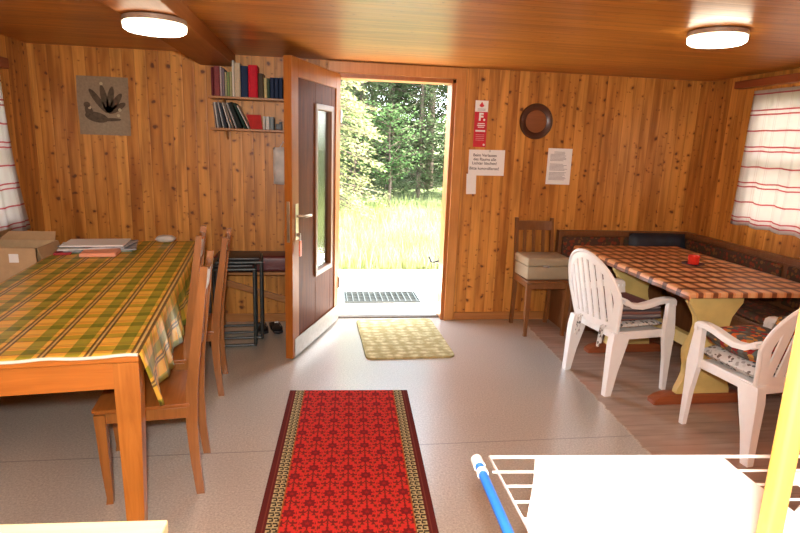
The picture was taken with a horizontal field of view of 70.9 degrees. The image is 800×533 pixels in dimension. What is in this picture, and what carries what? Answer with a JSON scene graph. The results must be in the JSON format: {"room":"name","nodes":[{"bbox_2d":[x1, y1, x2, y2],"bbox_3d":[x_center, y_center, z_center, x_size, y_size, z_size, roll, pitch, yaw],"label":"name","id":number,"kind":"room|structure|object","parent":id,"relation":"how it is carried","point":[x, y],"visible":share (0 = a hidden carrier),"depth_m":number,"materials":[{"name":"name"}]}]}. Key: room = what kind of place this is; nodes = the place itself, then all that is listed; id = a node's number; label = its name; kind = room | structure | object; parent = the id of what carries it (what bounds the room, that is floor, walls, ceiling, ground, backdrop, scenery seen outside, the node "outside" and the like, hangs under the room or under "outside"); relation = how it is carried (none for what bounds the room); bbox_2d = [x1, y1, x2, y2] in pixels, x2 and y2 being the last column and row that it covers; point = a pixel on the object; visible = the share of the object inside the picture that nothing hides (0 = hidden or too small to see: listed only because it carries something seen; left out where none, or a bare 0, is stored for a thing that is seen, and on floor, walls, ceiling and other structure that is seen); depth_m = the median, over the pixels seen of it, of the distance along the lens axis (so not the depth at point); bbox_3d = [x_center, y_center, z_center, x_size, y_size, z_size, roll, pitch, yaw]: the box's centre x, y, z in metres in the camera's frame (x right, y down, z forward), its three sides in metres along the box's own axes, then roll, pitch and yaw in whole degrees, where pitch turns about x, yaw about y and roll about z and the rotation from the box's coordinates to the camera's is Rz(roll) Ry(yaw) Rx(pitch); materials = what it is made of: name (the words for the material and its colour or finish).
{"room":"cabin dining room","nodes":[
{"label":"cabin dining room","id":0,"kind":"room"},
{"bbox_2d":[0,34,44,230],"bbox_3d":[-2.393,0.181,0.929,0.150,2.180,7.180,0,12,-8],"label":"wall","id":1,"kind":"structure","parent":0,"point":[15,80],"depth_m":4.13,"materials":[{"name":"brown wood"}]},
{"bbox_2d":[0,56,8,68],"bbox_3d":[-2.594,-1.226,3.130,0.070,0.070,1.420,0,12,-8],"label":"board","id":2,"kind":"object","parent":1,"relation":"attached to","point":[4,62],"visible":1,"depth_m":3.76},
{"bbox_2d":[0,79,30,230],"bbox_3d":[-2.620,-0.675,3.373,0.048,1.131,1.431,0,12,-8],"label":"curtain","id":3,"kind":"object","parent":2,"relation":"hanging from","point":[13,214],"visible":0.94,"depth_m":3.87,"materials":[{"name":"fabric"}]},
{"bbox_2d":[26,43,709,314],"bbox_3d":[-0.065,-0.600,4.873,5.880,2.180,0.164,0,12,-8],"label":"wall","id":4,"kind":"structure","parent":0,"point":[635,142],"depth_m":4.69,"materials":[{"name":"brown wood"}]},
{"bbox_2d":[100,0,234,66],"bbox_3d":[-0.921,-0.833,0.912,0.265,0.090,7.178,0,12,-8],"label":"ceiling beam","id":5,"kind":"structure","parent":4,"relation":"attached to","point":[200,44],"depth_m":3.19,"materials":[{"name":"brown wood"}]},
{"bbox_2d":[121,12,187,37],"bbox_3d":[-1.164,-1.144,2.670,0.293,0.071,0.293,0,12,-8],"label":"ceiling lamp","id":6,"kind":"object","parent":5,"relation":"attached to","point":[142,23],"visible":1,"depth_m":2.57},
{"bbox_2d":[208,95,283,102],"bbox_3d":[-1.123,-1.272,4.402,0.695,0.088,0.186,0,12,-8],"label":"wall shelf","id":7,"kind":"object","parent":4,"relation":"attached to","point":[224,98],"visible":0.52,"depth_m":4.32,"materials":[{"name":"brown wood"}]},
{"bbox_2d":[211,67,213,95],"bbox_3d":[-1.429,-1.415,4.318,0.018,0.205,0.164,0,12,-8],"label":"book","id":8,"kind":"object","parent":7,"relation":"on","point":[212,73],"visible":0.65,"depth_m":4.25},
{"bbox_2d":[213,66,219,95],"bbox_3d":[-1.397,-1.420,4.322,0.043,0.215,0.164,0,12,-8],"label":"book","id":9,"kind":"object","parent":7,"relation":"on","point":[216,69],"visible":0.7,"depth_m":4.24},
{"bbox_2d":[220,67,223,95],"bbox_3d":[-1.367,-1.418,4.327,0.014,0.212,0.164,0,12,-8],"label":"book","id":10,"kind":"object","parent":7,"relation":"on","point":[221,68],"visible":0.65,"depth_m":4.25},
{"bbox_2d":[222,69,226,95],"bbox_3d":[-1.350,-1.411,4.331,0.017,0.198,0.164,0,12,-8],"label":"book","id":11,"kind":"object","parent":7,"relation":"on","point":[223,70],"visible":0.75,"depth_m":4.26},
{"bbox_2d":[224,72,227,95],"bbox_3d":[-1.332,-1.400,4.336,0.016,0.175,0.164,0,12,-8],"label":"book","id":12,"kind":"object","parent":7,"relation":"on","point":[226,91],"visible":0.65,"depth_m":4.26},
{"bbox_2d":[227,72,229,95],"bbox_3d":[-1.314,-1.400,4.338,0.016,0.175,0.164,0,12,-8],"label":"book","id":13,"kind":"object","parent":7,"relation":"on","point":[228,75],"visible":0.6,"depth_m":4.27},
{"bbox_2d":[229,72,232,95],"bbox_3d":[-1.296,-1.403,4.340,0.016,0.180,0.164,0,12,-8],"label":"book","id":14,"kind":"object","parent":7,"relation":"on","point":[230,73],"visible":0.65,"depth_m":4.26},
{"bbox_2d":[232,60,235,96],"bbox_3d":[-1.276,-1.442,4.334,0.016,0.262,0.164,0,12,-8],"label":"book","id":15,"kind":"object","parent":7,"relation":"on","point":[233,61],"visible":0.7,"depth_m":4.26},
{"bbox_2d":[234,63,241,96],"bbox_3d":[-1.246,-1.434,4.340,0.042,0.245,0.164,0,12,-8],"label":"book","id":16,"kind":"object","parent":7,"relation":"on","point":[237,75],"visible":0.8,"depth_m":4.26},
{"bbox_2d":[240,66,248,96],"bbox_3d":[-1.196,-1.425,4.350,0.053,0.226,0.164,0,12,-8],"label":"book","id":17,"kind":"object","parent":7,"relation":"on","point":[243,69],"visible":0.75,"depth_m":4.27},
{"bbox_2d":[248,65,258,97],"bbox_3d":[-1.133,-1.429,4.358,0.068,0.236,0.164,0,12,-8],"label":"book","id":18,"kind":"object","parent":7,"relation":"on","point":[253,70],"visible":0.8,"depth_m":4.28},
{"bbox_2d":[258,73,264,97],"bbox_3d":[-1.076,-1.401,4.372,0.040,0.178,0.164,0,12,-8],"label":"book","id":19,"kind":"object","parent":7,"relation":"on","point":[261,76],"visible":0.8,"depth_m":4.30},
{"bbox_2d":[264,78,267,97],"bbox_3d":[-1.042,-1.385,4.381,0.024,0.146,0.164,0,12,-8],"label":"book","id":20,"kind":"object","parent":7,"relation":"on","point":[265,79],"visible":0.7,"depth_m":4.30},
{"bbox_2d":[267,78,269,97],"bbox_3d":[-1.020,-1.384,4.384,0.017,0.145,0.164,0,12,-8],"label":"book","id":21,"kind":"object","parent":7,"relation":"on","point":[268,79],"visible":0.7,"depth_m":4.31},
{"bbox_2d":[270,77,274,97],"bbox_3d":[-0.993,-1.387,4.387,0.029,0.152,0.164,0,12,-8],"label":"book","id":22,"kind":"object","parent":7,"relation":"on","point":[272,92],"visible":0.75,"depth_m":4.31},
{"bbox_2d":[274,78,278,98],"bbox_3d":[-0.961,-1.387,4.392,0.029,0.152,0.164,0,12,-8],"label":"book","id":23,"kind":"object","parent":7,"relation":"on","point":[276,80],"visible":0.75,"depth_m":4.32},
{"bbox_2d":[279,78,283,98],"bbox_3d":[-0.929,-1.387,4.396,0.028,0.152,0.164,0,12,-8],"label":"book","id":24,"kind":"object","parent":7,"relation":"on","point":[281,81],"visible":0.85,"depth_m":4.32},
{"bbox_2d":[211,127,283,139],"bbox_3d":[-1.127,-1.042,4.453,0.685,0.088,0.186,0,12,-8],"label":"wall shelf","id":25,"kind":"object","parent":4,"relation":"attached to","point":[226,130],"visible":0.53,"depth_m":4.36,"materials":[{"name":"brown wood"}]},
{"bbox_2d":[213,102,216,127],"bbox_3d":[-1.430,-1.175,4.372,0.023,0.185,0.164,0,12,-8],"label":"magazine","id":26,"kind":"object","parent":25,"relation":"on","point":[213,102],"visible":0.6,"depth_m":4.30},
{"bbox_2d":[214,102,219,127],"bbox_3d":[-1.417,-1.177,4.373,0.032,0.190,0.164,0,12,-8],"label":"magazine","id":27,"kind":"object","parent":25,"relation":"on","point":[217,121],"visible":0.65,"depth_m":4.30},
{"bbox_2d":[215,102,222,127],"bbox_3d":[-1.402,-1.176,4.376,0.042,0.188,0.164,0,12,-8],"label":"magazine","id":28,"kind":"object","parent":25,"relation":"on","point":[216,103],"visible":0.65,"depth_m":4.30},
{"bbox_2d":[217,102,224,127],"bbox_3d":[-1.383,-1.178,4.378,0.047,0.191,0.164,0,12,-8],"label":"magazine","id":29,"kind":"object","parent":25,"relation":"on","point":[221,116],"visible":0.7,"depth_m":4.31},
{"bbox_2d":[219,102,228,127],"bbox_3d":[-1.366,-1.177,4.381,0.058,0.188,0.164,0,12,-8],"label":"magazine","id":30,"kind":"object","parent":25,"relation":"on","point":[220,103],"visible":0.7,"depth_m":4.31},
{"bbox_2d":[222,103,231,127],"bbox_3d":[-1.345,-1.176,4.384,0.062,0.188,0.164,0,12,-8],"label":"magazine","id":31,"kind":"object","parent":25,"relation":"on","point":[225,112],"visible":0.65,"depth_m":4.31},
{"bbox_2d":[224,103,234,127],"bbox_3d":[-1.326,-1.177,4.387,0.072,0.189,0.164,0,12,-8],"label":"magazine","id":32,"kind":"object","parent":25,"relation":"on","point":[225,105],"visible":0.65,"depth_m":4.32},
{"bbox_2d":[226,103,237,127],"bbox_3d":[-1.305,-1.177,4.390,0.080,0.190,0.164,0,12,-8],"label":"magazine","id":33,"kind":"object","parent":25,"relation":"on","point":[228,107],"visible":0.65,"depth_m":4.32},
{"bbox_2d":[228,102,243,128],"bbox_3d":[-1.280,-1.180,4.393,0.103,0.197,0.164,0,12,-8],"label":"magazine","id":34,"kind":"object","parent":25,"relation":"on","point":[232,108],"visible":0.85,"depth_m":4.32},
{"bbox_2d":[233,103,247,128],"bbox_3d":[-1.245,-1.177,4.398,0.098,0.190,0.164,0,12,-8],"label":"magazine","id":35,"kind":"object","parent":25,"relation":"on","point":[234,104],"visible":0.8,"depth_m":4.33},
{"bbox_2d":[237,105,250,128],"bbox_3d":[-1.221,-1.168,4.404,0.092,0.173,0.164,0,12,-8],"label":"magazine","id":36,"kind":"object","parent":25,"relation":"on","point":[238,107],"visible":0.9,"depth_m":4.35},
{"bbox_2d":[246,114,262,128],"bbox_3d":[-1.133,-1.125,4.372,0.122,0.108,0.022,0,12,-8],"label":"book","id":37,"kind":"object","parent":25,"relation":"on","point":[255,121],"visible":1,"depth_m":4.36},
{"bbox_2d":[266,116,269,129],"bbox_3d":[-1.039,-1.131,4.438,0.029,0.098,0.164,0,12,-8],"label":"booklet","id":38,"kind":"object","parent":25,"relation":"on","point":[267,118],"visible":0.85,"depth_m":4.36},
{"bbox_2d":[270,117,274,129],"bbox_3d":[-1.008,-1.130,4.443,0.028,0.096,0.164,0,12,-8],"label":"booklet","id":39,"kind":"object","parent":25,"relation":"on","point":[272,119],"visible":0.9,"depth_m":4.37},
{"bbox_2d":[276,122,282,129],"bbox_3d":[-0.955,-1.110,4.436,0.050,0.063,0.060,0,12,-8],"label":"box","id":40,"kind":"object","parent":25,"relation":"on","point":[279,126],"visible":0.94,"depth_m":4.41,"materials":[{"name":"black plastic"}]},
{"bbox_2d":[226,313,285,321],"bbox_3d":[-1.759,0.440,4.782,2.210,0.070,0.020,0,12,-8],"label":"baseboard","id":41,"kind":"structure","parent":4,"relation":"attached to","point":[268,317],"depth_m":4.85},
{"bbox_2d":[273,141,283,184],"bbox_3d":[-0.936,-0.843,4.577,0.190,0.350,0.075,0,12,-8],"label":"cloth bag","id":42,"kind":"object","parent":4,"relation":"hanging from","point":[278,152],"visible":0.44,"depth_m":4.54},
{"bbox_2d":[283,55,341,358],"bbox_3d":[-0.614,-0.442,4.271,0.123,2.060,1.002,5,13,12],"label":"door","id":43,"kind":"structure","parent":4,"relation":"in","point":[312,92],"depth_m":4.12,"materials":[{"name":"brown wood"}]},
{"bbox_2d":[338,314,438,317],"bbox_3d":[-0.102,0.456,5.128,0.930,0.022,0.070,0,12,-8],"label":"threshold","id":44,"kind":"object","parent":4,"relation":"attached to","point":[362,315],"depth_m":5.12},
{"bbox_2d":[338,73,455,319],"bbox_3d":[-0.068,-0.560,4.889,1.001,2.096,0.170,0,12,-8],"label":"trim","id":45,"kind":"structure","parent":4,"relation":"attached to","point":[451,83],"depth_m":4.82,"materials":[{"name":"wood"}]},
{"bbox_2d":[327,68,466,319],"bbox_3d":[-0.051,-0.553,4.801,1.148,2.120,0.028,0,12,-8],"label":"trim","id":46,"kind":"structure","parent":4,"relation":"attached to","point":[460,99],"depth_m":4.85,"materials":[{"name":"wood"}]},
{"bbox_2d":[328,60,466,78],"bbox_3d":[-0.012,-1.597,4.572,1.145,0.090,0.030,0,12,-8],"label":"trim","id":47,"kind":"structure","parent":4,"relation":"attached to","point":[335,66],"depth_m":4.56,"materials":[{"name":"wood"}]},
{"bbox_2d":[466,174,475,193],"bbox_3d":[0.617,-0.717,4.872,0.091,0.178,0.001,0,12,-8],"label":"paper strip","id":48,"kind":"object","parent":4,"relation":"attached to","point":[471,179],"visible":1,"depth_m":4.87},
{"bbox_2d":[473,100,488,146],"bbox_3d":[0.685,-1.210,4.768,0.112,0.385,0.008,0,12,-8],"label":"fire sign","id":49,"kind":"object","parent":4,"relation":"attached to","point":[481,106],"visible":1,"depth_m":4.77,"materials":[{"name":"red paper"}]},
{"bbox_2d":[468,150,504,175],"bbox_3d":[0.748,-0.895,4.847,0.321,0.222,0.010,0,12,-8],"label":"notice","id":50,"kind":"object","parent":4,"relation":"attached to","point":[481,162],"visible":1,"depth_m":4.85,"materials":[{"name":"white paper"}]},
{"bbox_2d":[519,103,552,138],"bbox_3d":[1.169,-1.245,4.821,0.300,0.300,0.023,0,12,-8],"label":"wall plate","id":51,"kind":"object","parent":4,"relation":"attached to","point":[536,120],"visible":1,"depth_m":4.82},
{"bbox_2d":[453,310,662,319],"bbox_3d":[1.579,0.454,5.265,2.205,0.070,0.020,0,12,-8],"label":"baseboard","id":52,"kind":"structure","parent":4,"relation":"attached to","point":[532,314],"depth_m":5.15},
{"bbox_2d":[545,148,572,184],"bbox_3d":[1.400,-0.880,4.948,0.222,0.312,0.003,0,12,-8],"label":"printed sheet","id":53,"kind":"object","parent":4,"relation":"attached to","point":[559,160],"visible":1,"depth_m":4.95,"materials":[{"name":"white paper"}]},
{"bbox_2d":[0,318,799,532],"bbox_3d":[0.391,1.300,1.657,5.880,0.120,7.330,0,12,-8],"label":"floor","id":54,"kind":"structure","parent":0,"point":[502,391],"depth_m":3.17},
{"bbox_2d":[0,355,147,520],"bbox_3d":[-1.704,0.440,3.198,0.880,0.752,2.430,-1,13,-14],"label":"dining table","id":55,"kind":"object","parent":54,"relation":"on","point":[125,375],"visible":0.29,"depth_m":2.09,"materials":[{"name":"brown wood"}]},
{"bbox_2d":[0,235,204,405],"bbox_3d":[-1.692,0.197,3.152,0.987,0.378,2.464,-1,13,-14],"label":"tablecloth","id":56,"kind":"object","parent":55,"relation":"on","point":[72,307],"depth_m":2.66,"materials":[{"name":"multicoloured fabric"}]},
{"bbox_2d":[53,250,71,254],"bbox_3d":[-2.252,-0.106,3.784,0.100,0.016,0.240,-2,13,-20],"label":"folder","id":57,"kind":"object","parent":56,"relation":"on","point":[56,252],"visible":0.46,"depth_m":3.68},
{"bbox_2d":[57,239,138,253],"bbox_3d":[-2.092,-0.147,3.908,0.514,0.054,0.366,-1,13,-14],"label":"stack","id":58,"kind":"object","parent":56,"relation":"on","point":[73,245],"visible":0.94,"depth_m":3.82,"materials":[{"name":"white paper"}]},
{"bbox_2d":[79,248,120,256],"bbox_3d":[-1.987,-0.091,3.728,0.223,0.028,0.175,-1,13,-14],"label":"pack","id":59,"kind":"object","parent":56,"relation":"on","point":[114,252],"visible":1,"depth_m":3.67,"materials":[{"name":"paper"}]},
{"bbox_2d":[0,520,167,532],"bbox_3d":[-0.970,0.984,0.842,1.000,0.749,0.800,1,12,-5],"label":"side table","id":60,"kind":"object","parent":54,"relation":"on","point":[150,526],"visible":1,"depth_m":1.16,"materials":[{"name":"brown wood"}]},
{"bbox_2d":[91,250,213,504],"bbox_3d":[-1.076,0.470,2.515,0.474,1.030,0.406,-1,13,-14],"label":"wooden chair","id":61,"kind":"object","parent":54,"relation":"on","point":[183,391],"visible":0.86,"depth_m":2.39,"materials":[{"name":"brown wood"}]},
{"bbox_2d":[112,225,206,450],"bbox_3d":[-1.245,0.349,2.919,0.474,1.082,0.406,-1,13,-15],"label":"wooden chair","id":62,"kind":"object","parent":54,"relation":"on","point":[181,353],"visible":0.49,"depth_m":2.78,"materials":[{"name":"brown wood"}]},
{"bbox_2d":[183,228,231,395],"bbox_3d":[-1.284,0.276,3.471,0.474,0.984,0.406,-1,13,-13],"label":"wooden chair","id":63,"kind":"object","parent":54,"relation":"on","point":[215,326],"visible":0.59,"depth_m":3.37,"materials":[{"name":"brown wood"}]},
{"bbox_2d":[209,258,257,346],"bbox_3d":[-1.278,0.268,4.327,0.344,0.631,0.363,-1,13,-13],"label":"metal stool","id":64,"kind":"object","parent":54,"relation":"on","point":[231,267],"visible":0.53,"depth_m":4.22,"materials":[{"name":"black metal"}]},
{"bbox_2d":[214,251,263,339],"bbox_3d":[-1.235,0.214,4.357,0.344,0.631,0.363,-1,13,-13],"label":"metal stool","id":65,"kind":"object","parent":64,"relation":"on","point":[235,257],"visible":0.7,"depth_m":4.25,"materials":[{"name":"black metal"}]},
{"bbox_2d":[213,251,284,324],"bbox_3d":[-1.181,0.199,4.667,0.660,0.630,0.250,0,12,-8],"label":"bench","id":66,"kind":"object","parent":54,"relation":"on","point":[273,261],"visible":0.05,"depth_m":4.54,"materials":[{"name":"brown wood"}]},
{"bbox_2d":[257,322,268,333],"bbox_3d":[-1.149,0.484,4.660,0.092,0.079,0.265,-3,13,-22],"label":"sandal","id":67,"kind":"object","parent":54,"relation":"on","point":[266,328],"visible":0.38,"depth_m":4.59,"materials":[{"name":"black plastic"}]},
{"bbox_2d":[269,321,282,333],"bbox_3d":[-1.035,0.484,4.677,0.092,0.079,0.265,-3,13,-22],"label":"sandal","id":68,"kind":"object","parent":54,"relation":"on","point":[275,326],"visible":1,"depth_m":4.62,"materials":[{"name":"leather"}]},
{"bbox_2d":[255,390,438,532],"bbox_3d":[-0.234,1.021,2.526,0.742,0.008,2.150,1,12,-5],"label":"runner rug","id":69,"kind":"object","parent":54,"relation":"on","point":[344,461],"visible":1,"depth_m":2.71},
{"bbox_2d":[356,318,453,359],"bbox_3d":[0.013,0.575,4.586,0.670,0.014,0.920,0,13,-9],"label":"doormat","id":70,"kind":"object","parent":54,"relation":"on","point":[415,338],"visible":1,"depth_m":4.50,"materials":[{"name":"fabric"}]},
{"bbox_2d":[509,217,570,336],"bbox_3d":[1.203,0.081,4.848,0.391,0.950,0.474,0,12,-8],"label":"wooden chair","id":71,"kind":"object","parent":54,"relation":"on","point":[529,285],"visible":0.73,"depth_m":4.93,"materials":[{"name":"brown wood"}]},
{"bbox_2d":[515,252,568,279],"bbox_3d":[1.212,-0.008,4.789,0.385,0.183,0.308,0,13,-10],"label":"case","id":72,"kind":"object","parent":71,"relation":"on","point":[529,265],"visible":0.88,"depth_m":4.67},
{"bbox_2d":[562,248,676,396],"bbox_3d":[1.444,0.331,3.807,0.593,0.926,0.594,-2,13,-17],"label":"armchair","id":73,"kind":"object","parent":54,"relation":"on","point":[618,338],"visible":0.95,"depth_m":3.63,"materials":[{"name":"plastic"}]},
{"bbox_2d":[575,310,661,346],"bbox_3d":[1.474,0.407,3.834,0.463,0.171,0.385,-2,13,-17],"label":"seat cushion","id":74,"kind":"object","parent":73,"relation":"on","point":[645,322],"visible":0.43,"depth_m":3.67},
{"bbox_2d":[587,292,660,320],"bbox_3d":[1.515,0.268,3.811,0.340,0.092,0.368,-2,13,-17],"label":"folded blanket","id":75,"kind":"object","parent":74,"relation":"on","point":[628,313],"visible":0.4,"depth_m":3.67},
{"bbox_2d":[471,454,799,532],"bbox_3d":[0.792,0.934,1.095,1.235,0.864,0.772,0,12,-8],"label":"drying rack","id":76,"kind":"object","parent":54,"relation":"on","point":[477,461],"visible":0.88,"depth_m":1.24,"materials":[{"name":"white metal"}]},
{"bbox_2d":[526,456,799,532],"bbox_3d":[0.524,0.510,0.974,0.557,0.010,0.682,0,12,-8],"label":"towel","id":77,"kind":"object","parent":76,"relation":"on","point":[570,494],"visible":0.97,"depth_m":1.14,"materials":[{"name":"fabric"}]},
{"bbox_2d":[793,472,799,486],"bbox_3d":[1.084,0.521,1.015,0.408,0.010,0.555,0,12,-8],"label":"towel","id":78,"kind":"object","parent":76,"relation":"on","point":[796,481],"visible":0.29,"depth_m":1.23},
{"bbox_2d":[584,268,743,404],"bbox_3d":[2.023,0.355,4.223,1.045,0.742,1.555,0,12,-8],"label":"trestle table","id":79,"kind":"object","parent":54,"relation":"on","point":[709,388],"visible":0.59,"depth_m":3.56,"materials":[{"name":"wood"}]},
{"bbox_2d":[572,245,799,304],"bbox_3d":[2.083,0.029,4.159,0.985,0.084,1.576,0,12,-8],"label":"tablecloth","id":80,"kind":"object","parent":79,"relation":"on","point":[662,267],"visible":0.94,"depth_m":3.85,"materials":[{"name":"fabric"}]},
{"bbox_2d":[682,261,704,265],"bbox_3d":[2.177,-0.020,4.173,0.156,0.011,0.156,0,12,-8],"label":"saucer","id":81,"kind":"object","parent":80,"relation":"on","point":[684,262],"visible":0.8,"depth_m":4.15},
{"bbox_2d":[688,254,700,264],"bbox_3d":[2.179,-0.051,4.167,0.086,0.062,0.086,0,12,-8],"label":"candle holder","id":82,"kind":"object","parent":81,"relation":"on","point":[692,259],"visible":1,"depth_m":4.14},
{"bbox_2d":[548,229,799,397],"bbox_3d":[2.226,0.391,3.851,1.281,0.845,2.856,0,12,-8],"label":"bench","id":83,"kind":"object","parent":54,"relation":"on","point":[753,311],"visible":0.32,"depth_m":4.71,"materials":[{"name":"brown wood"}]},
{"bbox_2d":[628,233,684,248],"bbox_3d":[2.331,-0.123,5.093,0.560,0.352,0.156,0,12,-8],"label":"throw cushion","id":84,"kind":"object","parent":83,"relation":"on","point":[635,239],"visible":0.27,"depth_m":5.04,"materials":[{"name":"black fabric"}]},
{"bbox_2d":[678,309,798,466],"bbox_3d":[1.970,0.525,3.006,0.594,0.926,0.593,-1,13,-15],"label":"armchair","id":85,"kind":"object","parent":54,"relation":"on","point":[752,392],"visible":0.79,"depth_m":2.85,"materials":[{"name":"plastic"}]},
{"bbox_2d":[704,316,794,377],"bbox_3d":[1.961,0.376,3.027,0.425,0.374,0.442,-1,13,-15],"label":"cushion","id":86,"kind":"object","parent":85,"relation":"on","point":[741,361],"visible":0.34,"depth_m":3.02,"materials":[{"name":"fabric"}]},
{"bbox_2d":[756,308,799,532],"bbox_3d":[0.516,0.321,0.771,0.026,2.179,0.027,0,12,-8],"label":"pole","id":87,"kind":"object","parent":54,"relation":"on","point":[785,451],"visible":1,"depth_m":0.75,"materials":[{"name":"yellow wood"}]},
{"bbox_3d":[-2.454,0.565,3.190,0.300,0.458,2.000,0,12,-8],"label":"bench","id":88,"kind":"object","parent":54,"relation":"on","visible":0},
{"bbox_2d":[0,228,59,282],"bbox_3d":[-2.478,-0.012,3.692,0.414,0.447,0.322,0,12,-8],"label":"cardboard box","id":89,"kind":"object","parent":88,"relation":"on","point":[19,250],"visible":0.62,"depth_m":3.61,"materials":[{"name":"cardboard"}]},
{"bbox_2d":[0,0,799,81],"bbox_3d":[0.483,-0.929,1.092,5.880,0.120,7.480,0,12,-8],"label":"ceiling","id":90,"kind":"structure","parent":0,"point":[622,38],"depth_m":3.23,"materials":[{"name":"wood"}]},
{"bbox_2d":[686,26,749,48],"bbox_3d":[1.659,-1.194,2.940,0.293,0.071,0.293,0,12,-8],"label":"ceiling lamp","id":91,"kind":"object","parent":90,"relation":"attached to","point":[719,36],"visible":1,"depth_m":2.85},
{"bbox_2d":[688,68,799,258],"bbox_3d":[3.278,0.206,1.748,0.150,2.180,7.180,0,12,-8],"label":"wall","id":92,"kind":"structure","parent":0,"point":[728,109],"depth_m":4.77,"materials":[{"name":"brown wood"}]},
{"bbox_2d":[734,73,799,88],"bbox_3d":[2.888,-1.265,3.649,0.085,0.058,1.900,0,12,-8],"label":"board","id":93,"kind":"object","parent":92,"relation":"attached to","point":[795,77],"visible":1,"depth_m":4.22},
{"bbox_2d":[730,86,799,238],"bbox_3d":[2.852,-0.686,3.771,0.035,1.064,1.556,0,12,-8],"label":"curtain","id":94,"kind":"object","parent":93,"relation":"hanging from","point":[767,197],"visible":1,"depth_m":4.21,"materials":[{"name":"fabric"}]},
{"label":"outside","id":95,"kind":"structure","parent":0,"visible":0},
{"bbox_2d":[339,121,445,269],"bbox_3d":[0.502,-5.699,24.655,60.000,4.060,69.980,0,12,-8],"label":"ground","id":96,"kind":"structure","parent":95,"point":[397,196],"depth_m":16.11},
{"bbox_2d":[339,80,390,219],"bbox_3d":[-1.369,-4.829,11.496,3.399,8.152,3.376,-1,13,-15],"label":"tree","id":97,"kind":"object","parent":96,"relation":"on","point":[346,96],"visible":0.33,"depth_m":11.71,"materials":[{"name":"green plant"}]},
{"bbox_2d":[340,80,400,197],"bbox_3d":[-0.950,-5.256,15.215,2.402,6.800,2.304,7,13,20],"label":"spruce tree","id":98,"kind":"object","parent":96,"relation":"on","point":[363,87],"visible":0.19,"depth_m":15.36,"materials":[{"name":"green plant"}]},
{"bbox_2d":[340,80,407,180],"bbox_3d":[-1.591,-8.003,17.153,3.717,10.967,3.874,0,12,-8],"label":"spruce tree","id":99,"kind":"object","parent":96,"relation":"on","point":[350,168],"visible":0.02,"depth_m":17.57,"materials":[{"name":"green plant"}]},
{"bbox_2d":[340,100,411,203],"bbox_3d":[-1.098,-2.780,14.061,2.760,2.782,2.124,1,12,-6],"label":"young tree","id":100,"kind":"object","parent":96,"relation":"on","point":[353,135],"visible":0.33,"depth_m":14.11,"materials":[{"name":"green plant"}]},
{"bbox_2d":[365,86,413,161],"bbox_3d":[-0.852,-9.623,22.462,3.717,10.967,3.874,5,13,15],"label":"spruce tree","id":101,"kind":"object","parent":96,"relation":"on","point":[371,86],"visible":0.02,"depth_m":22.91,"materials":[{"name":"green plant"}]},
{"bbox_2d":[352,101,430,206],"bbox_3d":[-0.303,-2.728,14.077,2.760,2.782,2.124,-10,17,-44],"label":"young tree","id":102,"kind":"object","parent":96,"relation":"on","point":[388,178],"visible":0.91,"depth_m":13.96,"materials":[{"name":"green plant"}]},
{"bbox_2d":[340,82,446,194],"bbox_3d":[-0.002,-7.511,15.811,3.717,10.967,3.874,6,13,16],"label":"spruce tree","id":103,"kind":"object","parent":96,"relation":"on","point":[391,91],"visible":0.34,"depth_m":16.32,"materials":[{"name":"green plant"}]},
{"bbox_2d":[357,83,445,177],"bbox_3d":[0.200,-8.442,18.841,3.717,10.967,3.874,-3,13,-23],"label":"spruce tree","id":104,"kind":"object","parent":96,"relation":"on","point":[398,99],"visible":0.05,"depth_m":19.29,"materials":[{"name":"green plant"}]},
{"bbox_2d":[384,84,446,198],"bbox_3d":[0.655,-4.768,15.086,2.131,6.032,2.044,-10,17,-43],"label":"spruce tree","id":105,"kind":"object","parent":96,"relation":"on","point":[421,140],"visible":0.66,"depth_m":15.29,"materials":[{"name":"green plant"}]},
{"bbox_2d":[389,82,447,188],"bbox_3d":[1.124,-8.204,16.183,3.974,12.152,3.382,-3,13,-22],"label":"spruce tree","id":106,"kind":"object","parent":96,"relation":"on","point":[433,93],"visible":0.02,"depth_m":16.95,"materials":[{"name":"green plant"}]},
{"bbox_2d":[401,89,445,152],"bbox_3d":[1.353,-10.241,24.858,3.717,10.967,3.874,2,12,0],"label":"spruce tree","id":107,"kind":"object","parent":96,"relation":"on","point":[420,89],"visible":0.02,"depth_m":25.41,"materials":[{"name":"green plant"}]},
{"bbox_2d":[406,85,447,173],"bbox_3d":[2.011,-8.179,18.276,3.874,10.967,3.717,-5,14,-30],"label":"spruce tree","id":108,"kind":"object","parent":96,"relation":"on","point":[444,88],"visible":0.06,"depth_m":18.62,"materials":[{"name":"green plant"}]},
{"bbox_2d":[426,106,446,176],"bbox_3d":[1.566,-2.829,14.717,2.124,2.782,2.760,8,14,24],"label":"young tree","id":109,"kind":"object","parent":96,"relation":"on","point":[442,120],"visible":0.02,"depth_m":14.53,"materials":[{"name":"green plant"}]},
{"bbox_2d":[427,86,447,189],"bbox_3d":[1.958,-5.119,15.573,2.230,6.580,2.324,0,13,-11],"label":"spruce tree","id":110,"kind":"object","parent":96,"relation":"on","point":[444,102],"visible":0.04,"depth_m":16.09,"materials":[{"name":"green plant"}]},
{"bbox_2d":[434,99,446,169],"bbox_3d":[2.866,-8.676,20.049,3.874,10.967,3.717,-10,17,-44],"label":"spruce tree","id":111,"kind":"object","parent":96,"relation":"on","point":[442,99],"visible":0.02,"depth_m":20.57,"materials":[{"name":"green plant"}]},
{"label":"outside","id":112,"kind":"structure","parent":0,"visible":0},
{"bbox_2d":[338,269,437,314],"bbox_3d":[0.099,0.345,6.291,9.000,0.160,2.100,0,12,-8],"label":"patio","id":113,"kind":"structure","parent":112,"point":[424,283],"depth_m":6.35,"materials":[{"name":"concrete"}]},
{"bbox_2d":[343,292,420,302],"bbox_3d":[-0.199,0.323,5.912,0.782,0.022,0.372,0,12,-8],"label":"grate","id":114,"kind":"object","parent":113,"relation":"on","point":[349,297],"visible":1,"depth_m":5.88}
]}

